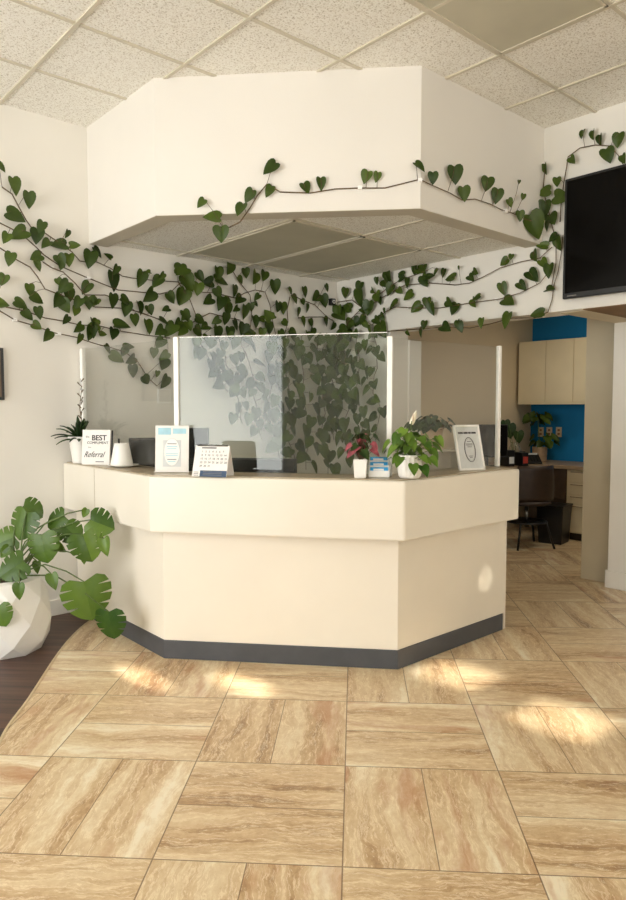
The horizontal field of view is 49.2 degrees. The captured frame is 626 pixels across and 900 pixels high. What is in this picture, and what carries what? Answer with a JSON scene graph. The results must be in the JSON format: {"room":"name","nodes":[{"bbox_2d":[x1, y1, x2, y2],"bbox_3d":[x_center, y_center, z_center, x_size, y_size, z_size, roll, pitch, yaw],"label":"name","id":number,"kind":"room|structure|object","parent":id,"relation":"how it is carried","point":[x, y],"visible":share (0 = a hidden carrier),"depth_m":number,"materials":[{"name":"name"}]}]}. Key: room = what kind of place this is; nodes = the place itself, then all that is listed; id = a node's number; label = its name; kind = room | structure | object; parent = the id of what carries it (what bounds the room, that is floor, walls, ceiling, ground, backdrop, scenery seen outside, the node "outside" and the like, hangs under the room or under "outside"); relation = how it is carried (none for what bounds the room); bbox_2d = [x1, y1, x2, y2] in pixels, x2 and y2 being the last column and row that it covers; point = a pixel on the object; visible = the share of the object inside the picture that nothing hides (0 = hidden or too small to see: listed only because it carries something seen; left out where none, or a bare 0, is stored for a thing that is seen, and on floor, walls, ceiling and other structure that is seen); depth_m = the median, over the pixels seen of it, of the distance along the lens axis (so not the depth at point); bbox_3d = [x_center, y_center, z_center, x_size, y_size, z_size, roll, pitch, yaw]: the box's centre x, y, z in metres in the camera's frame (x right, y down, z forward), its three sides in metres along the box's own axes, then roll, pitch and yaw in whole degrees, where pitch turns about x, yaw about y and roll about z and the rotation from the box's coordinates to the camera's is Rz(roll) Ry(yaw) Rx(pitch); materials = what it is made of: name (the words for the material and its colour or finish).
{"room":"reception area","nodes":[
{"label":"reception area","id":0,"kind":"room"},
{"bbox_2d":[0,104,336,599],"bbox_3d":[-2.580,-0.539,3.947,7.800,3.420,0.150,-3,5,-41],"label":"wall","id":1,"kind":"structure","parent":0,"point":[48,155],"depth_m":4.71,"materials":[{"name":"paint"}]},
{"bbox_2d":[0,348,4,399],"bbox_3d":[-2.088,-0.478,4.268,0.300,0.330,0.027,-3,5,-41],"label":"picture frame","id":2,"kind":"object","parent":1,"relation":"attached to","point":[2,391],"visible":1,"depth_m":4.35,"materials":[{"name":"black plastic"}]},
{"bbox_2d":[0,357,1,396],"bbox_3d":[-2.080,-0.478,4.259,0.260,0.290,0.002,-3,5,-41],"label":"print","id":3,"kind":"object","parent":2,"relation":"attached to","point":[0,357],"depth_m":4.35},
{"bbox_2d":[0,311,99,344],"bbox_3d":[-1.734,-0.812,4.533,0.686,0.202,0.064,-3,5,-41],"label":"pothos vine","id":4,"kind":"object","parent":1,"relation":"attached to","point":[48,335],"visible":1,"depth_m":4.50,"materials":[{"name":"green plant"}]},
{"bbox_2d":[49,599,75,615],"bbox_3d":[-3.466,1.169,3.160,4.890,0.110,0.012,-3,5,-41],"label":"baseboard","id":5,"kind":"structure","parent":1,"relation":"attached to","point":[57,608],"depth_m":4.67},
{"bbox_2d":[0,272,170,359],"bbox_3d":[-1.528,-0.894,4.685,1.272,0.505,0.087,-3,5,-41],"label":"pothos vine","id":6,"kind":"object","parent":1,"relation":"attached to","point":[93,326],"visible":1,"depth_m":4.73,"materials":[{"name":"green plant"}]},
{"bbox_2d":[0,248,182,336],"bbox_3d":[-1.469,-1.064,4.739,1.357,0.495,0.072,-3,5,-41],"label":"pothos vine","id":7,"kind":"object","parent":1,"relation":"attached to","point":[60,301],"visible":1,"depth_m":4.61,"materials":[{"name":"green plant"}]},
{"bbox_2d":[0,161,190,287],"bbox_3d":[-1.456,-1.500,4.718,1.385,0.685,0.080,-3,5,-41],"label":"pothos vine","id":8,"kind":"object","parent":1,"relation":"attached to","point":[13,214],"visible":1,"depth_m":4.56,"materials":[{"name":"green plant"}]},
{"bbox_2d":[33,259,170,326],"bbox_3d":[-1.440,-1.071,4.769,1.005,0.384,0.066,-3,5,-41],"label":"pothos vine","id":9,"kind":"object","parent":1,"relation":"attached to","point":[86,286],"visible":1,"depth_m":4.78,"materials":[{"name":"green plant"}]},
{"bbox_2d":[0,223,215,304],"bbox_3d":[-1.371,-1.271,4.817,1.635,0.412,0.078,-3,5,-41],"label":"pothos vine","id":10,"kind":"object","parent":1,"relation":"attached to","point":[188,281],"visible":0.99,"depth_m":4.94,"materials":[{"name":"green plant"}]},
{"bbox_2d":[100,343,170,388],"bbox_3d":[-1.270,-0.609,4.950,0.550,0.325,0.051,-3,5,-41],"label":"pothos vine","id":11,"kind":"object","parent":1,"relation":"attached to","point":[115,356],"visible":1,"depth_m":4.95,"materials":[{"name":"green plant"}]},
{"bbox_2d":[157,389,170,402],"bbox_3d":[-1.119,-0.406,5.145,0.110,0.110,0.008,-3,5,-41],"label":"wall plate","id":12,"kind":"object","parent":1,"relation":"attached to","point":[164,395],"visible":1,"depth_m":5.14,"materials":[{"name":"white plastic"}]},
{"bbox_2d":[176,282,222,339],"bbox_3d":[-0.869,-1.064,5.282,0.427,0.424,0.059,-3,5,-41],"label":"pothos vine","id":13,"kind":"object","parent":1,"relation":"attached to","point":[183,295],"visible":0.99,"depth_m":5.25,"materials":[{"name":"green plant"}]},
{"bbox_2d":[192,333,233,391],"bbox_3d":[-0.763,-0.675,5.295,0.356,0.456,0.120,-2,4,-29],"label":"pothos vine","id":14,"kind":"object","parent":1,"relation":"attached to","point":[199,352],"visible":0.78,"depth_m":5.26,"materials":[{"name":"green plant"}]},
{"bbox_2d":[178,302,249,338],"bbox_3d":[-0.776,-1.033,5.359,0.661,0.321,0.068,-3,5,-41],"label":"pothos vine","id":15,"kind":"object","parent":1,"relation":"attached to","point":[185,314],"visible":0.98,"depth_m":5.39,"materials":[{"name":"green plant"}]},
{"bbox_2d":[209,331,253,425],"bbox_3d":[-0.650,-0.561,5.353,0.361,0.755,0.250,-3,5,-41],"label":"pothos vine","id":16,"kind":"object","parent":1,"relation":"attached to","point":[234,390],"visible":0.97,"depth_m":5.33,"materials":[{"name":"green plant"}]},
{"bbox_2d":[215,262,266,337],"bbox_3d":[-0.584,-1.225,5.514,0.511,0.635,0.059,-3,5,-41],"label":"pothos vine","id":17,"kind":"object","parent":1,"relation":"attached to","point":[219,271],"visible":0.97,"depth_m":5.56,"materials":[{"name":"green plant"}]},
{"bbox_2d":[212,268,285,339],"bbox_3d":[-0.503,-1.208,5.582,0.734,0.569,0.085,-3,5,-41],"label":"pothos vine","id":18,"kind":"object","parent":1,"relation":"attached to","point":[275,284],"visible":0.98,"depth_m":5.64,"materials":[{"name":"green plant"}]},
{"bbox_2d":[231,333,271,438],"bbox_3d":[-0.501,-0.515,5.535,0.325,0.876,0.181,-3,5,-41],"label":"pothos vine","id":19,"kind":"object","parent":1,"relation":"attached to","point":[250,383],"visible":0.96,"depth_m":5.53,"materials":[{"name":"green plant"}]},
{"bbox_2d":[264,336,291,457],"bbox_3d":[-0.323,-0.427,5.700,0.321,1.066,0.177,-3,5,-41],"label":"pothos vine","id":20,"kind":"object","parent":1,"relation":"attached to","point":[276,444],"visible":0.99,"depth_m":5.67,"materials":[{"name":"green plant"}]},
{"bbox_2d":[278,297,296,337],"bbox_3d":[-0.223,-1.127,5.844,0.207,0.378,0.062,-3,5,-41],"label":"pothos vine","id":21,"kind":"object","parent":1,"relation":"attached to","point":[284,322],"visible":0.94,"depth_m":5.83,"materials":[{"name":"green plant"}]},
{"bbox_2d":[278,335,310,460],"bbox_3d":[-0.187,-0.441,5.831,0.353,1.151,0.165,-3,5,-41],"label":"pothos vine","id":22,"kind":"object","parent":1,"relation":"attached to","point":[289,367],"visible":0.84,"depth_m":5.79,"materials":[{"name":"green plant"}]},
{"bbox_2d":[293,330,323,472],"bbox_3d":[-0.064,-0.415,5.860,0.374,1.262,0.283,-3,5,-41],"label":"pothos vine","id":23,"kind":"object","parent":1,"relation":"attached to","point":[299,349],"visible":0.99,"depth_m":5.79,"materials":[{"name":"green plant"}]},
{"bbox_2d":[287,283,336,329],"bbox_3d":[-0.012,-1.280,6.021,0.591,0.417,0.064,-3,5,-41],"label":"pothos vine","id":24,"kind":"object","parent":1,"relation":"attached to","point":[317,296],"visible":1,"depth_m":6.08,"materials":[{"name":"green plant"}]},
{"bbox_2d":[297,307,331,336],"bbox_3d":[0.027,-1.118,6.061,0.452,0.265,0.060,-3,5,-41],"label":"pothos vine","id":25,"kind":"object","parent":1,"relation":"attached to","point":[313,330],"visible":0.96,"depth_m":6.04,"materials":[{"name":"green plant"}]},
{"bbox_2d":[314,333,340,473],"bbox_3d":[0.069,-0.393,5.982,0.290,1.287,0.279,-3,5,-41],"label":"pothos vine","id":26,"kind":"object","parent":1,"relation":"attached to","point":[324,436],"visible":0.98,"depth_m":5.93,"materials":[{"name":"green plant"}]},
{"bbox_2d":[329,298,335,305],"bbox_3d":[0.175,-1.343,6.206,0.054,0.060,0.049,-3,5,-41],"label":"wall sensor","id":27,"kind":"object","parent":1,"relation":"attached to","point":[332,301],"visible":0.98,"depth_m":6.19,"materials":[{"name":"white plastic"}]},
{"bbox_2d":[323,334,346,442],"bbox_3d":[0.191,-0.551,6.128,0.150,0.991,0.328,2,4,26],"label":"pothos vine","id":28,"kind":"object","parent":1,"relation":"attached to","point":[330,339],"visible":0.46,"depth_m":6.11,"materials":[{"name":"green plant"}]},
{"bbox_2d":[0,525,625,899],"bbox_3d":[1.442,1.333,2.231,11.000,0.100,8.300,-3,5,-41],"label":"floor","id":29,"kind":"structure","parent":0,"point":[492,766],"depth_m":2.70,"materials":[{"name":"tile"}]},
{"bbox_2d":[0,620,90,742],"bbox_3d":[-1.051,1.272,2.366,0.293,0.003,4.591,-1,4,-14],"label":"trim","id":30,"kind":"structure","parent":29,"relation":"attached to","point":[76,631],"depth_m":3.48,"materials":[{"name":"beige metal"}]},
{"bbox_2d":[0,497,125,659],"bbox_3d":[-1.547,0.735,3.924,0.975,0.881,0.464,1,4,16],"label":"monstera","id":31,"kind":"object","parent":29,"relation":"on","point":[25,610],"visible":1,"depth_m":3.93,"materials":[{"name":"plant"}]},
{"bbox_2d":[0,572,51,659],"bbox_3d":[-1.792,0.955,4.010,0.464,0.430,0.464,1,4,16],"label":"planter","id":32,"kind":"object","parent":31,"relation":"attached to","point":[25,622],"depth_m":3.87,"materials":[{"name":"white ceramic"}]},
{"bbox_2d":[63,462,518,668],"bbox_3d":[-0.246,0.627,4.318,2.995,1.046,1.323,1,4,12],"label":"reception desk","id":33,"kind":"object","parent":29,"relation":"on","point":[318,569],"visible":0.8,"depth_m":3.78,"materials":[{"name":"beige laminate"}]},
{"bbox_2d":[51,378,88,463],"bbox_3d":[-1.579,-0.194,4.525,0.248,0.564,0.259,1,4,21],"label":"potted succulent","id":34,"kind":"object","parent":33,"relation":"on","point":[75,439],"visible":0.8,"depth_m":4.51,"materials":[{"name":"white ceramic"}]},
{"bbox_2d":[67,437,81,463],"bbox_3d":[-1.546,-0.003,4.569,0.176,0.178,0.176,-3,5,-41],"label":"pot","id":35,"kind":"object","parent":34,"relation":"attached to","point":[75,444],"depth_m":4.50,"materials":[{"name":"white ceramic"}]},
{"bbox_2d":[82,430,112,464],"bbox_3d":[-1.399,-0.018,4.439,0.200,0.227,0.046,1,4,9],"label":"sign board","id":36,"kind":"object","parent":33,"relation":"on","point":[97,445],"visible":0.99,"depth_m":4.43,"materials":[{"name":"white paper"}]},
{"bbox_2d":[108,463,138,466],"bbox_3d":[-1.185,0.097,4.274,0.192,0.016,0.192,-3,5,-41],"label":"saucer","id":37,"kind":"object","parent":33,"relation":"on","point":[134,464],"visible":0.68,"depth_m":4.21,"materials":[{"name":"white ceramic"}]},
{"bbox_2d":[110,443,132,465],"bbox_3d":[-1.195,0.026,4.274,0.140,0.140,0.140,-3,5,-41],"label":"cup","id":38,"kind":"object","parent":37,"relation":"on","point":[121,455],"visible":0.96,"depth_m":4.22,"materials":[{"name":"white ceramic"}]},
{"bbox_2d":[79,339,168,467],"bbox_3d":[-1.201,-0.286,4.356,1.075,0.772,0.030,3,5,43],"label":"glass wall","id":39,"kind":"structure","parent":33,"relation":"on","point":[81,351],"depth_m":4.69,"materials":[{"name":"clear plastic"}]},
{"bbox_2d":[129,438,154,466],"bbox_3d":[-1.032,0.163,4.493,0.340,0.490,0.150,-2,4,-23],"label":"computer monitor","id":40,"kind":"object","parent":33,"relation":"on","point":[142,450],"visible":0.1,"depth_m":4.43,"materials":[{"name":"black plastic"}]},
{"bbox_2d":[154,426,189,471],"bbox_3d":[-0.809,-0.005,3.924,0.201,0.270,0.042,0,4,2],"label":"sign holder","id":41,"kind":"object","parent":33,"relation":"on","point":[171,442],"visible":1,"depth_m":3.92,"materials":[{"name":"white paper"}]},
{"bbox_2d":[163,440,180,466],"bbox_3d":[-0.809,0.020,3.924,0.105,0.152,0.014,0,4,2],"label":"print","id":42,"kind":"object","parent":41,"relation":"on","point":[171,448],"depth_m":3.92},
{"bbox_2d":[189,428,208,470],"bbox_3d":[-0.685,0.150,4.112,0.120,0.565,0.040,0,4,2],"label":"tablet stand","id":43,"kind":"object","parent":33,"relation":"on","point":[197,436],"visible":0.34,"depth_m":4.08,"materials":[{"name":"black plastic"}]},
{"bbox_2d":[192,444,233,476],"bbox_3d":[-0.543,0.056,3.709,0.201,0.170,0.111,1,4,16],"label":"desk calendar","id":44,"kind":"object","parent":33,"relation":"on","point":[209,460],"visible":1,"depth_m":3.69,"materials":[{"name":"white paper"}]},
{"bbox_2d":[232,458,296,472],"bbox_3d":[-0.292,0.241,4.095,0.400,0.385,0.150,1,4,10],"label":"computer monitor","id":45,"kind":"object","parent":33,"relation":"on","point":[269,465],"visible":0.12,"depth_m":4.06,"materials":[{"name":"black plastic"}]},
{"bbox_2d":[173,332,392,475],"bbox_3d":[-0.187,-0.255,3.832,1.261,0.776,0.029,1,4,13],"label":"glass wall","id":46,"kind":"structure","parent":33,"relation":"on","point":[176,340],"depth_m":3.71,"materials":[{"name":"clear plastic"}]},
{"bbox_2d":[67,462,512,480],"bbox_3d":[-0.277,0.117,4.141,2.946,0.006,0.960,1,4,10],"label":"countertop","id":47,"kind":"structure","parent":33,"relation":"on","point":[141,469],"depth_m":3.80,"materials":[{"name":"brown wood"}]},
{"bbox_2d":[345,433,379,477],"bbox_3d":[0.257,0.028,3.638,0.191,0.234,0.141,3,5,41],"label":"plant","id":48,"kind":"object","parent":33,"relation":"on","point":[360,464],"visible":1,"depth_m":3.60,"materials":[{"name":"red plant"}]},
{"bbox_2d":[368,460,389,476],"bbox_3d":[0.354,0.100,3.672,0.110,0.085,0.078,0,4,3],"label":"card holder","id":49,"kind":"object","parent":33,"relation":"on","point":[370,473],"visible":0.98,"depth_m":3.64,"materials":[{"name":"white plastic"}]},
{"bbox_2d":[370,467,387,470],"bbox_3d":[0.352,0.112,3.645,0.094,0.040,0.007,0,4,3],"label":"business card","id":50,"kind":"object","parent":49,"relation":"in","point":[371,468],"visible":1,"depth_m":3.64,"materials":[{"name":"white paper"}]},
{"bbox_2d":[370,462,387,465],"bbox_3d":[0.354,0.097,3.678,0.094,0.065,0.007,0,4,4],"label":"business card","id":51,"kind":"object","parent":49,"relation":"in","point":[371,463],"visible":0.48,"depth_m":3.67,"materials":[{"name":"white paper"}]},
{"bbox_2d":[370,457,387,459],"bbox_3d":[0.356,0.083,3.703,0.094,0.090,0.007,0,4,3],"label":"business card","id":52,"kind":"object","parent":49,"relation":"in","point":[371,458],"visible":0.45,"depth_m":3.70,"materials":[{"name":"white paper"}]},
{"bbox_2d":[382,410,443,478],"bbox_3d":[0.540,-0.031,3.594,0.304,0.357,0.368,-1,4,-14],"label":"peace lily","id":53,"kind":"object","parent":33,"relation":"on","point":[409,464],"visible":0.99,"depth_m":3.55,"materials":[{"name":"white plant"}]},
{"bbox_2d":[398,454,421,478],"bbox_3d":[0.509,0.086,3.603,0.128,0.123,0.126,-3,5,-41],"label":"pot","id":54,"kind":"object","parent":53,"relation":"attached to","point":[404,472],"depth_m":3.55,"materials":[{"name":"white ceramic"}]},
{"bbox_2d":[409,410,416,424],"bbox_3d":[0.526,-0.171,3.595,0.038,0.078,0.019,1,4,14],"label":"flower","id":55,"kind":"object","parent":53,"relation":"on","point":[413,418],"depth_m":3.59,"materials":[{"name":"white plant"}]},
{"bbox_2d":[412,449,457,469],"bbox_3d":[0.754,0.212,4.240,0.280,0.425,0.200,0,4,-3],"label":"box","id":56,"kind":"object","parent":33,"relation":"on","point":[448,458],"visible":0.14,"depth_m":4.32,"materials":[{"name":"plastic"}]},
{"bbox_2d":[404,414,455,449],"bbox_3d":[0.735,-0.114,4.267,0.345,0.221,0.343,-3,5,-41],"label":"potted plant","id":57,"kind":"object","parent":56,"relation":"on","point":[432,427],"visible":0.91,"depth_m":4.19,"materials":[{"name":"green plant"}]},
{"bbox_2d":[402,338,501,471],"bbox_3d":[0.805,-0.255,4.008,0.938,0.754,0.024,-3,5,-38],"label":"glass wall","id":58,"kind":"structure","parent":33,"relation":"on","point":[499,348],"depth_m":4.28,"materials":[{"name":"clear plastic"}]},
{"bbox_2d":[452,425,485,470],"bbox_3d":[0.931,-0.015,4.087,0.180,0.271,0.092,-1,4,-21],"label":"framed notice","id":59,"kind":"object","parent":33,"relation":"on","point":[467,438],"visible":1,"depth_m":4.08,"materials":[{"name":"white paper"}]},
{"bbox_2d":[507,465,555,550],"bbox_3d":[2.183,0.566,6.961,0.470,0.844,0.493,-1,4,-11],"label":"office chair","id":60,"kind":"object","parent":29,"relation":"on","point":[536,483],"visible":0.86,"depth_m":6.76,"materials":[{"name":"black metal"}]},
{"bbox_2d":[488,460,582,525],"bbox_3d":[2.649,0.619,6.410,2.395,0.800,2.815,-3,5,-41],"label":"countertop","id":61,"kind":"structure","parent":29,"relation":"on","point":[560,467],"depth_m":7.46,"materials":[{"name":"brown wood"}]},
{"bbox_2d":[466,424,507,466],"bbox_3d":[1.792,-0.044,7.076,0.440,0.440,0.150,0,4,-3],"label":"computer monitor","id":62,"kind":"object","parent":61,"relation":"on","point":[487,431],"visible":0.6,"depth_m":7.06,"materials":[{"name":"black plastic"}]},
{"bbox_2d":[500,450,514,466],"bbox_3d":[2.035,0.082,7.226,0.080,0.170,0.203,-1,4,-21],"label":"box file","id":63,"kind":"object","parent":61,"relation":"on","point":[509,461],"visible":0.67,"depth_m":7.14,"materials":[{"name":"black plastic"}]},
{"bbox_2d":[501,419,523,451],"bbox_3d":[2.177,-0.091,7.425,0.192,0.490,0.204,-3,5,-41],"label":"potted plant","id":64,"kind":"object","parent":61,"relation":"on","point":[518,435],"visible":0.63,"depth_m":7.43,"materials":[{"name":"green plant"}]},
{"bbox_2d":[515,452,527,465],"bbox_3d":[2.194,0.094,7.274,0.080,0.140,0.203,-1,4,-21],"label":"box file","id":65,"kind":"object","parent":61,"relation":"on","point":[521,458],"visible":0.72,"depth_m":7.19,"materials":[{"name":"black plastic"}]},
{"bbox_2d":[520,451,541,463],"bbox_3d":[2.392,0.084,7.513,0.200,0.130,0.220,0,4,3],"label":"desk telephone","id":66,"kind":"object","parent":61,"relation":"on","point":[533,458],"visible":0.56,"depth_m":7.49,"materials":[{"name":"black plastic"}]},
{"bbox_2d":[522,411,559,461],"bbox_3d":[2.597,-0.158,7.792,0.406,0.578,0.301,1,4,21],"label":"potted plant","id":67,"kind":"object","parent":61,"relation":"on","point":[529,417],"visible":0.98,"depth_m":7.75,"materials":[{"name":"green plant"}]},
{"bbox_2d":[536,502,572,544],"bbox_3d":[2.533,0.768,7.190,0.290,0.405,0.310,3,5,38],"label":"waste bin","id":68,"kind":"object","parent":29,"relation":"on","point":[557,514],"visible":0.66,"depth_m":7.08,"materials":[{"name":"black plastic"}]},
{"bbox_2d":[566,469,582,540],"bbox_3d":[3.204,0.593,7.162,0.558,0.758,0.905,-3,5,-41],"label":"drawer unit","id":69,"kind":"object","parent":29,"relation":"on","point":[574,477],"visible":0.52,"depth_m":7.24,"materials":[{"name":"beige wood"}]},
{"bbox_2d":[0,0,625,128],"bbox_3d":[0.070,-1.997,0.679,7.570,0.100,8.510,-3,5,-41],"label":"ceiling","id":70,"kind":"structure","parent":0,"point":[178,30],"depth_m":3.63,"materials":[{"name":"tile"}]},
{"bbox_2d":[0,0,625,112],"bbox_3d":[0.145,-1.946,0.749,7.370,0.009,8.110,-3,5,-41],"label":"ceiling grid","id":71,"kind":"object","parent":70,"relation":"attached to","point":[612,5],"depth_m":3.62,"materials":[{"name":"metal"}]},
{"bbox_2d":[410,0,607,54],"bbox_3d":[0.753,-2.090,3.058,1.196,0.012,0.586,-3,5,-41],"label":"recessed light","id":72,"kind":"object","parent":70,"relation":"in","point":[502,26],"visible":1,"depth_m":3.32,"materials":[{"name":"plastic"}]},
{"bbox_2d":[114,215,516,281],"bbox_3d":[0.021,-1.460,4.730,2.331,0.039,2.039,-3,5,-41],"label":"soffit underside","id":73,"kind":"structure","parent":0,"point":[187,236],"depth_m":4.67,"materials":[{"name":"tile"}]},
{"bbox_2d":[191,220,361,264],"bbox_3d":[-0.290,-1.437,4.797,0.586,0.012,1.186,-3,5,-41],"label":"recessed light","id":74,"kind":"object","parent":73,"relation":"in","point":[293,237],"visible":1,"depth_m":4.75,"materials":[{"name":"plastic"}]},
{"bbox_2d":[121,218,483,280],"bbox_3d":[0.020,-1.442,4.817,2.220,0.007,1.910,-3,5,-41],"label":"trim","id":75,"kind":"structure","parent":73,"relation":"attached to","point":[289,219],"depth_m":4.67,"materials":[{"name":"metal"}]},
{"bbox_2d":[257,237,420,274],"bbox_3d":[0.167,-1.462,5.200,0.586,0.012,1.186,-3,5,-41],"label":"recessed light","id":76,"kind":"object","parent":73,"relation":"in","point":[361,250],"visible":0.93,"depth_m":5.15,"materials":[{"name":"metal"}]},
{"bbox_2d":[87,66,544,243],"bbox_3d":[0.022,-1.782,4.271,3.127,0.780,0.874,0,4,0],"label":"soffit","id":77,"kind":"structure","parent":0,"point":[174,142],"depth_m":3.94,"materials":[{"name":"paint"}]},
{"bbox_2d":[90,209,537,247],"bbox_3d":[0.024,-1.404,4.335,3.120,0.022,0.949,0,4,-1],"label":"trim","id":78,"kind":"structure","parent":77,"relation":"attached to","point":[156,221],"depth_m":4.09,"materials":[{"name":"paint"}]},
{"bbox_2d":[197,158,544,242],"bbox_3d":[0.521,-1.468,4.064,2.336,0.520,0.517,-1,4,-18],"label":"pothos vine","id":79,"kind":"object","parent":77,"relation":"attached to","point":[534,222],"visible":1,"depth_m":3.95,"materials":[{"name":"green plant"}]},
{"bbox_2d":[408,319,532,528],"bbox_3d":[1.439,-0.356,7.421,2.800,2.620,0.380,-3,5,-41],"label":"wall","id":80,"kind":"structure","parent":0,"point":[458,381],"depth_m":7.41,"materials":[{"name":"paint"}]},
{"bbox_2d":[336,102,625,473],"bbox_3d":[3.242,-0.516,3.584,0.900,3.420,8.110,-3,5,-41],"label":"wall","id":81,"kind":"structure","parent":0,"point":[561,140],"depth_m":5.12,"materials":[{"name":"paint"}]},
{"bbox_2d":[330,326,358,467],"bbox_3d":[0.250,-0.474,5.974,0.180,1.243,0.575,-1,4,-13],"label":"pothos vine","id":82,"kind":"object","parent":81,"relation":"attached to","point":[343,369],"visible":0.89,"depth_m":5.91,"materials":[{"name":"green plant"}]},
{"bbox_2d":[341,328,369,448],"bbox_3d":[0.348,-0.533,5.867,0.201,1.055,0.489,0,4,-7],"label":"pothos vine","id":83,"kind":"object","parent":81,"relation":"attached to","point":[354,378],"visible":0.89,"depth_m":5.78,"materials":[{"name":"green plant"}]},
{"bbox_2d":[361,328,386,439],"bbox_3d":[0.478,-0.535,5.700,0.181,0.979,0.448,-1,4,-10],"label":"pothos vine","id":84,"kind":"object","parent":81,"relation":"attached to","point":[373,400],"visible":0.98,"depth_m":5.62,"materials":[{"name":"green plant"}]},
{"bbox_2d":[331,264,438,341],"bbox_3d":[0.587,-1.240,5.794,0.091,0.596,1.218,-3,5,-41],"label":"pothos vine","id":85,"kind":"object","parent":81,"relation":"attached to","point":[356,321],"visible":0.94,"depth_m":5.85,"materials":[{"name":"green plant"}]},
{"bbox_2d":[407,340,420,444],"bbox_3d":[0.881,0.038,6.081,0.160,2.000,0.060,-3,5,-41],"label":"trim","id":86,"kind":"structure","parent":81,"relation":"attached to","point":[414,347],"depth_m":6.01,"materials":[{"name":"white paint"}]},
{"bbox_2d":[332,241,551,315],"bbox_3d":[0.896,-1.306,5.444,0.081,0.348,2.155,-3,5,-41],"label":"pothos vine","id":87,"kind":"object","parent":81,"relation":"attached to","point":[366,306],"visible":1,"depth_m":5.60,"materials":[{"name":"green plant"}]},
{"bbox_2d":[362,262,553,331],"bbox_3d":[1.039,-1.133,5.302,0.073,0.361,1.802,-3,5,-41],"label":"pothos vine","id":88,"kind":"object","parent":81,"relation":"attached to","point":[532,275],"visible":0.99,"depth_m":5.13,"materials":[{"name":"green plant"}]},
{"bbox_2d":[368,236,562,339],"bbox_3d":[1.075,-1.186,5.256,0.064,0.598,1.776,-3,5,-41],"label":"pothos vine","id":89,"kind":"object","parent":81,"relation":"attached to","point":[539,312],"visible":0.94,"depth_m":5.21,"materials":[{"name":"green plant"}]},
{"bbox_2d":[538,162,560,284],"bbox_3d":[1.604,-1.538,4.640,0.063,0.829,0.186,-3,5,-41],"label":"pothos vine","id":90,"kind":"object","parent":81,"relation":"attached to","point":[546,191],"visible":0.98,"depth_m":4.64,"materials":[{"name":"green plant"}]},
{"bbox_2d":[551,129,625,221],"bbox_3d":[1.774,-1.805,4.425,0.055,0.567,0.503,-3,5,-41],"label":"pothos vine","id":91,"kind":"object","parent":81,"relation":"attached to","point":[607,154],"visible":1,"depth_m":4.39,"materials":[{"name":"green plant"}]},
{"bbox_2d":[561,310,625,322],"bbox_3d":[2.131,-1.022,4.969,0.930,0.124,0.200,-3,5,-41],"label":"trim","id":92,"kind":"structure","parent":81,"relation":"attached to","point":[585,314],"depth_m":4.89,"materials":[{"name":"beige paint"}]},
{"bbox_2d":[563,164,625,299],"bbox_3d":[2.166,-1.359,4.010,0.076,0.780,1.452,-3,5,-41],"label":"television","id":93,"kind":"object","parent":81,"relation":"attached to","point":[594,256],"visible":1,"depth_m":4.36,"materials":[{"name":"black plastic"}]},
{"bbox_2d":[530,315,586,461],"bbox_3d":[3.677,-0.337,7.118,0.150,2.620,3.800,-3,5,-41],"label":"wall","id":94,"kind":"structure","parent":0,"point":[571,417],"depth_m":7.88,"materials":[{"name":"blue paint"}]},
{"bbox_2d":[538,427,543,436],"bbox_3d":[2.701,-0.213,8.110,0.010,0.116,0.072,-3,5,-41],"label":"outlet","id":95,"kind":"object","parent":94,"relation":"attached to","point":[541,429],"visible":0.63,"depth_m":8.10,"materials":[{"name":"white plastic"}]},
{"bbox_2d":[546,427,551,435],"bbox_3d":[2.773,-0.211,8.028,0.010,0.116,0.072,-3,5,-41],"label":"outlet","id":96,"kind":"object","parent":94,"relation":"attached to","point":[549,429],"visible":0.63,"depth_m":8.02,"materials":[{"name":"white plastic"}]},
{"bbox_2d":[518,337,586,403],"bbox_3d":[2.782,-0.873,7.709,0.343,0.715,0.850,-3,5,-41],"label":"upper cabinet","id":97,"kind":"object","parent":94,"relation":"attached to","point":[550,371],"visible":0.68,"depth_m":7.59,"materials":[{"name":"beige wood"}]},
{"bbox_2d":[556,427,561,436],"bbox_3d":[2.853,-0.209,7.939,0.010,0.116,0.072,-3,5,-41],"label":"outlet","id":98,"kind":"object","parent":94,"relation":"attached to","point":[558,429],"visible":0.85,"depth_m":7.93,"materials":[{"name":"white plastic"}]},
{"bbox_2d":[583,304,625,317],"bbox_3d":[4.028,-0.817,2.683,0.890,0.006,5.750,-3,5,-41],"label":"ceiling","id":99,"kind":"structure","parent":0,"point":[615,310],"depth_m":4.57,"materials":[{"name":"brown wood"}]},
{"bbox_2d":[608,322,625,572],"bbox_3d":[4.400,-0.440,3.170,0.280,3.320,5.950,-3,5,-41],"label":"wall","id":100,"kind":"structure","parent":0,"point":[617,506],"depth_m":5.29,"materials":[{"name":"white paint"}]},
{"bbox_2d":[581,318,613,582],"bbox_3d":[2.381,-0.229,5.561,0.160,2.600,0.280,-3,5,-41],"label":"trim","id":101,"kind":"structure","parent":100,"relation":"attached to","point":[600,334],"depth_m":5.54,"materials":[{"name":"beige paint"}]},
{"bbox_2d":[605,570,625,590],"bbox_3d":[4.283,1.153,3.175,0.020,0.140,5.962,-3,5,-41],"label":"baseboard","id":102,"kind":"structure","parent":100,"relation":"attached to","point":[613,579],"depth_m":5.33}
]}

